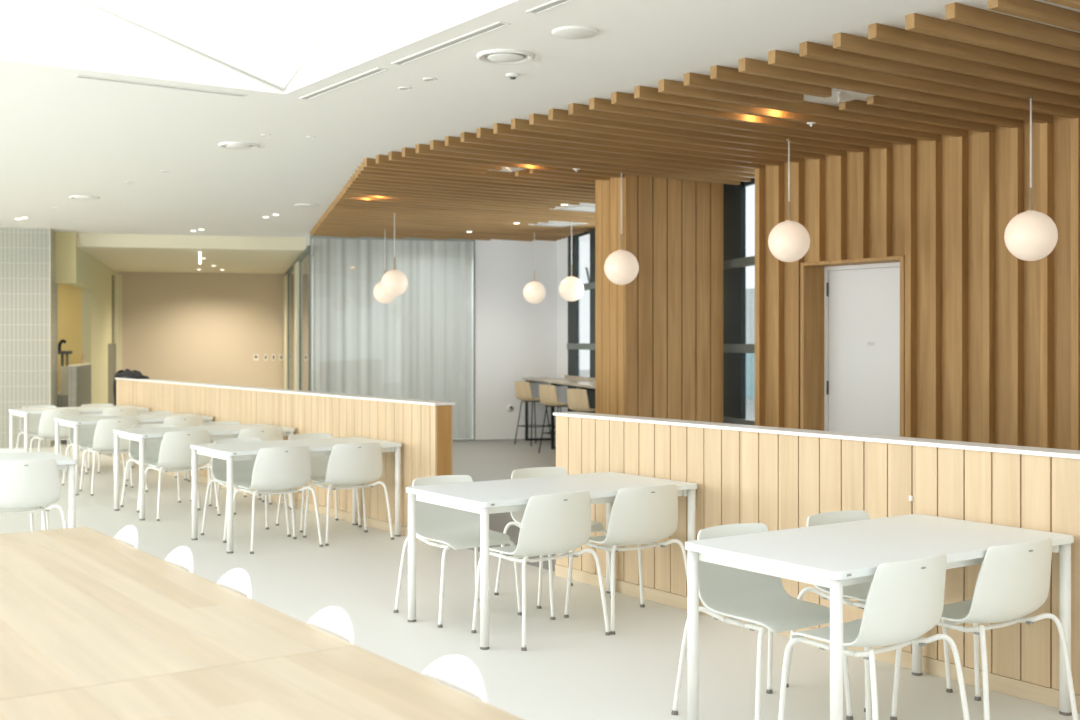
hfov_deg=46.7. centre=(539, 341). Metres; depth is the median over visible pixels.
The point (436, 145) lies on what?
ceiling beam
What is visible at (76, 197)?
ceiling vent
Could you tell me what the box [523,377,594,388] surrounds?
countertop
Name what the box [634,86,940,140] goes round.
ceiling beam
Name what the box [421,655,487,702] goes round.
chair
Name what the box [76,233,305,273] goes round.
ceiling
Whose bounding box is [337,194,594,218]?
ceiling beam
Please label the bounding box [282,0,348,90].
trim
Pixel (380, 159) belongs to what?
ceiling beam
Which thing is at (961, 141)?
batten
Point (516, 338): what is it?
wall
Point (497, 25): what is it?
ceiling vent
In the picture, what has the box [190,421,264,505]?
shell chair
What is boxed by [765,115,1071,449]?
wall
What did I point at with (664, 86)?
ceiling beam
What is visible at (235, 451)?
dining table
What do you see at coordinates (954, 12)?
ceiling beam
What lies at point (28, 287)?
tiled pillar
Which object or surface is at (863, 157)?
batten
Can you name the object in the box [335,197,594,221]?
ceiling beam
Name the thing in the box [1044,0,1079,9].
ceiling beam
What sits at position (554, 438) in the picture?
baseboard
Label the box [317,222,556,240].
ceiling beam
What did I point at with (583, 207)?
air cassette
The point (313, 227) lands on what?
ceiling beam
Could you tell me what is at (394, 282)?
globe pendant
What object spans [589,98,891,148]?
ceiling beam
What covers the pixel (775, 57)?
ceiling beam
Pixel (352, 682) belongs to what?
table
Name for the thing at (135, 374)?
jacket
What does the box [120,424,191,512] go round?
shell chair
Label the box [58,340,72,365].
tap
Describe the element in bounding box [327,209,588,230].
ceiling beam
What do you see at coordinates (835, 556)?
dining table
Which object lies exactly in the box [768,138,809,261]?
globe pendant
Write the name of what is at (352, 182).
ceiling beam
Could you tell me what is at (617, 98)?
ceiling beam
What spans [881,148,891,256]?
batten
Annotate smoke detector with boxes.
[506,73,519,79]
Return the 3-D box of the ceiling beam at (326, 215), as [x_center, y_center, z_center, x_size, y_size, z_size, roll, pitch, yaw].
[-1.030,-1.607,16.811,4.026,0.074,0.055,0,0,-35]
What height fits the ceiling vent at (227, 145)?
0.022 m
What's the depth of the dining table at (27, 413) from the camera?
14.72 m
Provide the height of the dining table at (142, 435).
0.735 m
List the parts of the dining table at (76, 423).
leg, leg, leg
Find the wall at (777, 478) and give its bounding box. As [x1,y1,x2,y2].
[553,412,1079,713]
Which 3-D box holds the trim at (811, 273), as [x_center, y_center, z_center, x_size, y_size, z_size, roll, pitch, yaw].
[2.705,0.420,10.504,0.301,2.220,1.111,0,0,-35]
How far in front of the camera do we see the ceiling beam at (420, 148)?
11.21 m
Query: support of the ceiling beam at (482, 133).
attached to the ceiling at (62, 135)
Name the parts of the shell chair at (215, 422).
leg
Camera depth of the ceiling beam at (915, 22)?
6.61 m
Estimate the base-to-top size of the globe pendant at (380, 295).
1.050 m
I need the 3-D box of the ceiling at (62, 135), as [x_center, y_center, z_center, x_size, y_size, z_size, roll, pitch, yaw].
[-3.917,-1.770,12.506,19.872,0.250,35.000,0,0,-35]
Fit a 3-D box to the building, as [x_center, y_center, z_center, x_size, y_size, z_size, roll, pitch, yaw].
[8.846,0.130,34.173,6.050,3.200,28.000,0,0,-15]
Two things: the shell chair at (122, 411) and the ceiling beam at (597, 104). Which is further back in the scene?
the shell chair at (122, 411)
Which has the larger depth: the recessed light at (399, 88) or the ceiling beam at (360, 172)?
the ceiling beam at (360, 172)
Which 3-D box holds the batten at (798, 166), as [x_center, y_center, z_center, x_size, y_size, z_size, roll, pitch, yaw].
[2.265,-0.019,10.935,0.070,3.098,0.058,0,0,-35]
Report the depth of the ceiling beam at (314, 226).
18.42 m
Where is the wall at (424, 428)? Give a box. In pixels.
[115,377,454,540]
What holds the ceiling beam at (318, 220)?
attached to the ceiling at (62, 135)
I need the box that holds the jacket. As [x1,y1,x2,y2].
[113,369,148,405]
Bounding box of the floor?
[0,438,1079,719]
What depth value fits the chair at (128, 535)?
5.00 m
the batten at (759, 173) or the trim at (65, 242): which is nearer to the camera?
the batten at (759, 173)
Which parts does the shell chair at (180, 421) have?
leg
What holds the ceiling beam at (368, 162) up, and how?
attached to the ceiling at (62, 135)
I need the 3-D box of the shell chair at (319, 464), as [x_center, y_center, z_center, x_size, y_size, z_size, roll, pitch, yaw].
[-1.834,1.151,10.380,0.573,0.758,0.489,0,0,-35]
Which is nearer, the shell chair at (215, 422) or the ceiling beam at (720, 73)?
the ceiling beam at (720, 73)
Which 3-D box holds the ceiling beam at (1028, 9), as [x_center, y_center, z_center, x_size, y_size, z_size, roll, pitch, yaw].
[3.375,-1.607,6.744,3.040,0.074,0.055,0,0,-35]
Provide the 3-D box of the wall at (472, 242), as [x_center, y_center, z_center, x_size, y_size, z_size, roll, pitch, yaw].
[-1.417,-0.058,23.395,5.800,3.175,7.850,0,0,-14]
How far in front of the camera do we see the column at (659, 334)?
12.24 m
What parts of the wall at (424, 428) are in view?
skirting, panel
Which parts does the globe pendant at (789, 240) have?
stem, lamp shade, cord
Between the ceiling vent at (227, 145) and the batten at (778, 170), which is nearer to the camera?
the ceiling vent at (227, 145)
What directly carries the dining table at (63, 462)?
on the floor
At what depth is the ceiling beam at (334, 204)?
15.33 m
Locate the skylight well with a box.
[0,0,404,56]
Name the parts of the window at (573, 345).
rail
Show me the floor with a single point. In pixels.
(569, 669)
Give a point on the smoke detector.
(512, 76)
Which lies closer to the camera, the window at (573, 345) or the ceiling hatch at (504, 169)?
the ceiling hatch at (504, 169)
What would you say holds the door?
in the wall at (1061, 125)
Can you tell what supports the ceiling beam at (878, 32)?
attached to the ceiling at (62, 135)
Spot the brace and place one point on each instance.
(586, 268)
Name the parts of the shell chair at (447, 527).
leg, rail, leg, leg, leg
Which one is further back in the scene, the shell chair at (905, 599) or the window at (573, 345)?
the window at (573, 345)
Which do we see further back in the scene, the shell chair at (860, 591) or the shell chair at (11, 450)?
the shell chair at (11, 450)
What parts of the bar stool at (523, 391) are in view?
leg, leg, leg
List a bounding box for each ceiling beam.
[311,230,358,237]
[312,229,403,238]
[313,227,447,239]
[314,226,490,240]
[315,224,532,240]
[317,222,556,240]
[318,220,560,239]
[319,219,565,238]
[321,217,569,236]
[322,215,574,235]
[324,213,579,233]
[325,211,583,232]
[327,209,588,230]
[328,206,594,229]
[330,204,594,227]
[332,202,594,225]
[333,199,594,223]
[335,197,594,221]
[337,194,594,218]
[339,192,594,216]
[341,189,594,214]
[343,186,554,208]
[346,183,566,206]
[348,180,578,204]
[350,176,594,203]
[353,173,594,200]
[355,169,594,197]
[358,166,594,193]
[361,162,594,190]
[364,158,594,186]
[376,155,594,183]
[389,151,608,180]
[402,148,623,177]
[416,144,739,184]
[430,140,750,181]
[445,136,754,177]
[460,132,754,173]
[477,128,764,168]
[493,123,783,165]
[511,118,803,162]
[529,114,824,158]
[548,109,845,155]
[568,103,868,151]
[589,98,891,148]
[611,92,915,144]
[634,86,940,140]
[658,79,967,136]
[684,72,994,131]
[710,65,1022,127]
[738,58,1052,122]
[768,50,1079,117]
[800,41,1079,108]
[833,32,1079,96]
[868,23,1079,82]
[906,13,1079,67]
[945,2,1079,50]
[988,0,1079,31]
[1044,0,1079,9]
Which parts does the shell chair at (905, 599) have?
leg, rail, leg, leg, leg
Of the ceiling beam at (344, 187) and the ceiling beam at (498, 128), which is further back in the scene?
the ceiling beam at (344, 187)
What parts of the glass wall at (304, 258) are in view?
glass pane, glass pane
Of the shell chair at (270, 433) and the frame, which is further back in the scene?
the frame
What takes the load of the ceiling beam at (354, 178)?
attached to the ceiling at (62, 135)
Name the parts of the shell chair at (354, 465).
leg, leg, leg, leg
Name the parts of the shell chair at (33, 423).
leg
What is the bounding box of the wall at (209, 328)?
[118,272,284,388]
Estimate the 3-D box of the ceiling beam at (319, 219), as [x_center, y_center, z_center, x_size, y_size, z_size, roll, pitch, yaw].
[-1.277,-1.607,17.805,4.026,0.074,0.055,0,0,-35]
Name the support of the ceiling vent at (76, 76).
in the ceiling at (62, 135)
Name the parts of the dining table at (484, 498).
leg, leg, leg, leg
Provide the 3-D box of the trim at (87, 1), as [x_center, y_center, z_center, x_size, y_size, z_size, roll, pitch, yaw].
[-2.756,-2.067,7.544,2.608,0.810,0.016,0,0,-35]
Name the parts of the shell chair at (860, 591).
leg, rail, leg, leg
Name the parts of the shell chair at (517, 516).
leg, leg, leg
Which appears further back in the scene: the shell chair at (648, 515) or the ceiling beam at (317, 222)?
the ceiling beam at (317, 222)
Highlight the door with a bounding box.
[824,262,899,436]
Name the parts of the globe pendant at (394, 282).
lamp shade, cord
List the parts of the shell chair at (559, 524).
leg, rail, leg, leg, leg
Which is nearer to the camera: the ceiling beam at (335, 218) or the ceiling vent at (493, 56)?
the ceiling vent at (493, 56)
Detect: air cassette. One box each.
[528,221,588,226]
[555,203,594,211]
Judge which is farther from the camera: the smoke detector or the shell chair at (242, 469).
the shell chair at (242, 469)
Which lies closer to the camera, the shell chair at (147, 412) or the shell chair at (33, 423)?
the shell chair at (147, 412)
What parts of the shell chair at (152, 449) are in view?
leg, leg, leg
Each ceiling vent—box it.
[69,195,99,199]
[74,75,247,96]
[218,142,258,149]
[294,204,319,206]
[299,68,387,99]
[391,21,510,65]
[477,49,533,64]
[526,0,573,13]
[552,26,597,38]
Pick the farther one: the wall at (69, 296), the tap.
the wall at (69, 296)
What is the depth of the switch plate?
26.29 m
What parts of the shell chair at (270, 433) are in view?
leg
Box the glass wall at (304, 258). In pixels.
[285,246,309,390]
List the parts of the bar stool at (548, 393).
leg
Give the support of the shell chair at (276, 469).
on the floor
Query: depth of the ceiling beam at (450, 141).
10.77 m
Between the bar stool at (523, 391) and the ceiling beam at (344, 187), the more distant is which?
the bar stool at (523, 391)
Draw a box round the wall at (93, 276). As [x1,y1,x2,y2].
[66,246,115,403]
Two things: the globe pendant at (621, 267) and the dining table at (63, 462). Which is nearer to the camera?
the dining table at (63, 462)
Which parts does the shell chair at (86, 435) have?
leg, leg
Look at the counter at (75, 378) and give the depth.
19.02 m
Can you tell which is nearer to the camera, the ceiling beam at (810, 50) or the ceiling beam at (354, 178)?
the ceiling beam at (810, 50)
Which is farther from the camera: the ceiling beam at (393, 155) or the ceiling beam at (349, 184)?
the ceiling beam at (349, 184)
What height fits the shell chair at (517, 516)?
0.758 m
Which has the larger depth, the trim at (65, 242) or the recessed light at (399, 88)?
the trim at (65, 242)
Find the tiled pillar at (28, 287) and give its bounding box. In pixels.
[0,227,57,448]
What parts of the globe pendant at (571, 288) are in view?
lamp shade, cord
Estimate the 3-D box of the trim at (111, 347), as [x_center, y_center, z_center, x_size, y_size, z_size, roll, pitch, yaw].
[-8.406,0.780,24.563,0.012,1.500,1.600,0,0,-14]
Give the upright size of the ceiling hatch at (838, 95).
0.059 m
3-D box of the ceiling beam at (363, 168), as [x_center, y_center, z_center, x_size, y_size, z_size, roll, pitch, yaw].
[0.024,-1.607,12.582,4.023,0.074,0.055,0,0,-35]
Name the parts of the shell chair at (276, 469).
leg, leg, leg, leg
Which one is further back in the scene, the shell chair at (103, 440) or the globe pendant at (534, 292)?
the globe pendant at (534, 292)
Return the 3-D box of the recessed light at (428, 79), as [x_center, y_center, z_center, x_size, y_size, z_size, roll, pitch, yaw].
[-0.688,-1.641,7.818,0.090,0.009,0.090,0,0,-35]
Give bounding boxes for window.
[567,229,594,411]
[723,178,754,424]
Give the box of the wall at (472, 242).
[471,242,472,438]
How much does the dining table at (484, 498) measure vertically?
0.735 m
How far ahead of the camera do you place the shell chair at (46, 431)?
14.34 m
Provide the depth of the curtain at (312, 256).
20.09 m
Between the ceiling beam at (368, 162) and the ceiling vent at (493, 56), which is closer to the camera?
the ceiling vent at (493, 56)
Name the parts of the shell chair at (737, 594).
leg, rail, leg, leg, leg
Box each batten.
[755,168,764,425]
[774,165,783,427]
[794,162,803,428]
[814,159,824,261]
[836,155,845,259]
[858,152,868,258]
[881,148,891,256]
[905,144,915,437]
[930,140,940,439]
[956,136,967,441]
[983,132,994,443]
[1011,127,1022,445]
[1040,123,1052,447]
[1071,118,1079,449]
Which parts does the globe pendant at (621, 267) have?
lamp shade, cord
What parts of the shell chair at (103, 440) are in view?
leg, leg, leg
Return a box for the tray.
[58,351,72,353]
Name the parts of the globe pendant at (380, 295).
lamp shade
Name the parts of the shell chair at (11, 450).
leg, leg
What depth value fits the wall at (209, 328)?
26.05 m
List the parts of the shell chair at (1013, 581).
leg, rail, leg, leg, leg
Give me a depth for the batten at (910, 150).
9.93 m
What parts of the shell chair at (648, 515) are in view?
leg, rail, leg, leg, leg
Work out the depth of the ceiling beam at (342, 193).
14.23 m
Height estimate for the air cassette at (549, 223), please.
0.077 m
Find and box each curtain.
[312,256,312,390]
[313,239,471,438]
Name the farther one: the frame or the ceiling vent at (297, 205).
the frame
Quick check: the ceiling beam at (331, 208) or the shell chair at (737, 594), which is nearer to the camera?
the shell chair at (737, 594)
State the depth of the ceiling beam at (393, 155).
11.25 m
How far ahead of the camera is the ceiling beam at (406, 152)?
11.12 m
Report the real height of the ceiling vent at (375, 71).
0.006 m
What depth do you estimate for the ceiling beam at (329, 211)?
16.00 m
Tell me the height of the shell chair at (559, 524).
0.758 m
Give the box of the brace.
[585,267,589,282]
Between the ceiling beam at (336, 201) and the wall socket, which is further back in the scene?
the wall socket
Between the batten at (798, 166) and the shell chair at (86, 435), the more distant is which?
the shell chair at (86, 435)
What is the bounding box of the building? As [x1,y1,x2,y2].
[746,288,754,403]
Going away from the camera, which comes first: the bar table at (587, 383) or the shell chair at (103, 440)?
the shell chair at (103, 440)
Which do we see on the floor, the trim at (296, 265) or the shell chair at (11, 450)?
the shell chair at (11, 450)
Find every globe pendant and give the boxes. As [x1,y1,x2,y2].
[373,270,395,302]
[381,212,407,295]
[523,232,545,303]
[559,220,583,300]
[604,170,638,284]
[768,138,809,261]
[1004,94,1057,260]
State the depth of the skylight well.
7.89 m
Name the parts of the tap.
spout, post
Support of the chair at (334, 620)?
on the floor
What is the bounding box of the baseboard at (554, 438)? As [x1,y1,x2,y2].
[475,438,555,440]
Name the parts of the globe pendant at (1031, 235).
stem, lamp shade, cord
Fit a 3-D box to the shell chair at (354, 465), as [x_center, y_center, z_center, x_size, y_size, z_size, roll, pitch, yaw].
[-1.497,1.151,9.731,0.573,0.758,0.489,0,0,-33]
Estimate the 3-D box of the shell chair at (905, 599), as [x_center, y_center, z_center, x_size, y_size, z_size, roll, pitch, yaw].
[1.238,1.151,4.635,0.573,0.758,0.489,0,0,-37]
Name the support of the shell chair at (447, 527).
on the floor
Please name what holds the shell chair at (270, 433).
on the floor
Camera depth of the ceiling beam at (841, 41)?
7.17 m
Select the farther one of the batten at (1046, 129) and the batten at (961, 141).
the batten at (961, 141)
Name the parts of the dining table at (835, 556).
leg, leg, leg, leg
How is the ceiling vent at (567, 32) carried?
in the ceiling at (62, 135)
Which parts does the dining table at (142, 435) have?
leg, leg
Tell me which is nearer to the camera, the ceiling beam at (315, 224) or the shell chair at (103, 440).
the shell chair at (103, 440)
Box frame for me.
[310,232,474,441]
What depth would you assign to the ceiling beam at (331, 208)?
15.73 m
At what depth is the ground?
32.06 m
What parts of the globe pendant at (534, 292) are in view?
lamp shade, cord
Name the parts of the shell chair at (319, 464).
leg, leg, leg, leg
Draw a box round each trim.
[55,232,75,283]
[83,0,285,90]
[108,343,115,405]
[112,275,113,343]
[116,271,121,371]
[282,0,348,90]
[284,261,298,389]
[800,255,904,436]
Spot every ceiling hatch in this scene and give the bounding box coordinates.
[492,167,523,171]
[804,88,875,103]
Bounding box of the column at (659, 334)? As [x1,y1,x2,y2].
[595,174,722,422]
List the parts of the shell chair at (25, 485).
leg, leg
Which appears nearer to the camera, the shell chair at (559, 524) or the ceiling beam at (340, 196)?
the shell chair at (559, 524)
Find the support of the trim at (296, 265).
attached to the glass wall at (304, 258)
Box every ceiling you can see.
[0,0,1079,255]
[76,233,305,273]
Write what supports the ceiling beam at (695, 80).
attached to the ceiling at (62, 135)
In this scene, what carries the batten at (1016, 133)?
attached to the wall at (1061, 125)
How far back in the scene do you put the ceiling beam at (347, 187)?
13.60 m
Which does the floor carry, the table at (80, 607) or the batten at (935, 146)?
the table at (80, 607)
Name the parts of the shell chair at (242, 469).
leg, leg, leg, leg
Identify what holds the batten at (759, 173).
attached to the wall at (1061, 125)
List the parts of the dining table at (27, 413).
leg, leg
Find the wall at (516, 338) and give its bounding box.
[475,237,567,439]
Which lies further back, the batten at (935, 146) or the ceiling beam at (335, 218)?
the ceiling beam at (335, 218)
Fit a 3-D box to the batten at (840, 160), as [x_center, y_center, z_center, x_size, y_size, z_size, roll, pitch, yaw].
[2.539,-1.129,10.542,0.070,0.878,0.058,0,0,-35]
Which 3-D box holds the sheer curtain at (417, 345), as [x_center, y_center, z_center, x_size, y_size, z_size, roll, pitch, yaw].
[-2.236,-0.062,19.155,2.440,3.125,0.066,0,0,-14]
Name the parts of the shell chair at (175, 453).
leg, leg, leg, leg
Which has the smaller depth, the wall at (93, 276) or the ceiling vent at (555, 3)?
the ceiling vent at (555, 3)
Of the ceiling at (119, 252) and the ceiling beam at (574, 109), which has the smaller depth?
the ceiling beam at (574, 109)
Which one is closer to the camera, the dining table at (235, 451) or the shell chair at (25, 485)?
the shell chair at (25, 485)
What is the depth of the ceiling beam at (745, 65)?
7.92 m
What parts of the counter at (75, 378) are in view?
panel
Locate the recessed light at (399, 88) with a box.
[398,87,411,90]
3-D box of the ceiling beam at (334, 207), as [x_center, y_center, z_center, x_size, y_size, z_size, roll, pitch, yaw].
[-0.782,-1.607,15.816,4.025,0.074,0.055,0,0,-35]
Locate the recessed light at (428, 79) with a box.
[423,77,436,81]
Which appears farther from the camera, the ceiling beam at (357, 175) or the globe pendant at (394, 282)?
the globe pendant at (394, 282)
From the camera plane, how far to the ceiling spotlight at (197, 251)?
19.84 m
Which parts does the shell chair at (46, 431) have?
leg, leg, leg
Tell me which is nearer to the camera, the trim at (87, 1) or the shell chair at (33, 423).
the trim at (87, 1)
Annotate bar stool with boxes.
[514,381,550,445]
[539,385,573,452]
[567,389,594,412]
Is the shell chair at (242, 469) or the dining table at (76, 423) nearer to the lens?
the shell chair at (242, 469)
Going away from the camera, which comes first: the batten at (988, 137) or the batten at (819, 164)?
the batten at (988, 137)
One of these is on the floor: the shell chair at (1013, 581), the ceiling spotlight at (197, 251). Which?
the shell chair at (1013, 581)
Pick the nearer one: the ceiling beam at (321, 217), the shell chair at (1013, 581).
the shell chair at (1013, 581)
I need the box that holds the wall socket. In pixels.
[506,404,513,411]
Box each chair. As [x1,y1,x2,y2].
[0,448,46,530]
[0,459,66,529]
[16,405,69,456]
[30,409,87,473]
[62,413,126,485]
[79,418,147,495]
[81,404,127,467]
[87,407,145,472]
[114,525,138,548]
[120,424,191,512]
[126,411,189,481]
[145,430,220,520]
[146,416,210,481]
[164,546,193,572]
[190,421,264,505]
[201,438,290,542]
[215,427,291,514]
[216,568,251,598]
[233,446,322,553]
[276,433,361,532]
[303,442,393,545]
[307,606,354,644]
[394,475,521,627]
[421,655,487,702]
[471,491,610,650]
[494,467,610,608]
[564,484,686,634]
[671,523,852,719]
[778,553,969,719]
[786,510,952,711]
[890,538,1078,719]
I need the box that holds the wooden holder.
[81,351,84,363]
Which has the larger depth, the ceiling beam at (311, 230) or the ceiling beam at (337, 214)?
the ceiling beam at (311, 230)
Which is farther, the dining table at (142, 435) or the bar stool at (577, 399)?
the bar stool at (577, 399)
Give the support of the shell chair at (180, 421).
on the floor
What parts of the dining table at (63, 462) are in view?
leg, leg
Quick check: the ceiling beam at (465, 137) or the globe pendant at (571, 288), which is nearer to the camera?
the ceiling beam at (465, 137)
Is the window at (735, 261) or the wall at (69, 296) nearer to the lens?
the window at (735, 261)
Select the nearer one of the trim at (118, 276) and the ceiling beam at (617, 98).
the ceiling beam at (617, 98)
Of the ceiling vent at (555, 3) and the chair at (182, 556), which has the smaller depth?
the chair at (182, 556)
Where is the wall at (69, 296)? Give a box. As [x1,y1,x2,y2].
[58,283,81,391]
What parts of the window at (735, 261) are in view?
rail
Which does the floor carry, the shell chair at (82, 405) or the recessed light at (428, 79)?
the shell chair at (82, 405)
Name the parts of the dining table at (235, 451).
leg, leg, leg, leg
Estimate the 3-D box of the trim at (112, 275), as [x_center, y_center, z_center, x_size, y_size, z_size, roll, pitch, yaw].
[-8.447,-0.645,24.733,0.015,1.350,0.350,0,0,-14]
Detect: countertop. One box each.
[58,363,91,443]
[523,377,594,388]
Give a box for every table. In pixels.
[0,451,76,529]
[0,527,355,699]
[0,646,523,719]
[9,405,149,463]
[54,413,212,494]
[113,424,294,519]
[190,437,401,553]
[406,472,696,649]
[523,375,594,448]
[685,514,1073,719]
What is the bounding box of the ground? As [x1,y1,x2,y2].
[579,370,754,419]
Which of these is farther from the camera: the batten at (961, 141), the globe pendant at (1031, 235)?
the batten at (961, 141)
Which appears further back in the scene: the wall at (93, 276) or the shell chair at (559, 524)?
the wall at (93, 276)
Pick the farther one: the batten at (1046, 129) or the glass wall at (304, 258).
the glass wall at (304, 258)
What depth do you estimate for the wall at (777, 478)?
6.15 m
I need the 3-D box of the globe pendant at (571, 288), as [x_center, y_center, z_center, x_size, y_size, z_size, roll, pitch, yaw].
[0.409,-1.058,16.219,0.322,1.063,0.322,0,0,-35]
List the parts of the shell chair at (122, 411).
leg, leg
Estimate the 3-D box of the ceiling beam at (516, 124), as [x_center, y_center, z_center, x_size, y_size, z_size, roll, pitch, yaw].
[1.048,-1.607,10.084,3.040,0.074,0.055,0,0,-35]
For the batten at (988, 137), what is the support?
attached to the wall at (1061, 125)
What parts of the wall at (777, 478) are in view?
skirting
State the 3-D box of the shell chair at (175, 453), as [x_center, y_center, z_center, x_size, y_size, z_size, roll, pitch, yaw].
[-3.181,1.151,11.038,0.573,0.758,0.489,0,0,-36]
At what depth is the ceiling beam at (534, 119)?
9.70 m
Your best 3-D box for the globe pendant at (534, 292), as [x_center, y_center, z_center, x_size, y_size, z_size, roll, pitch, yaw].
[-0.079,-1.071,18.004,0.322,1.038,0.322,0,0,-35]
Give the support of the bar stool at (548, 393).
on the floor
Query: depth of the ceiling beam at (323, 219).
17.14 m
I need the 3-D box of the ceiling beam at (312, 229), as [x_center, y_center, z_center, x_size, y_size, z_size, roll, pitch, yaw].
[-2.691,-1.607,18.572,1.486,0.074,0.055,0,0,-35]
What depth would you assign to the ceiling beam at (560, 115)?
9.50 m
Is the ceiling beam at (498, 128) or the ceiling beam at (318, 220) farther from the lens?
the ceiling beam at (318, 220)
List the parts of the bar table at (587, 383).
modesty panel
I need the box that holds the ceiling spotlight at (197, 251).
[197,251,202,263]

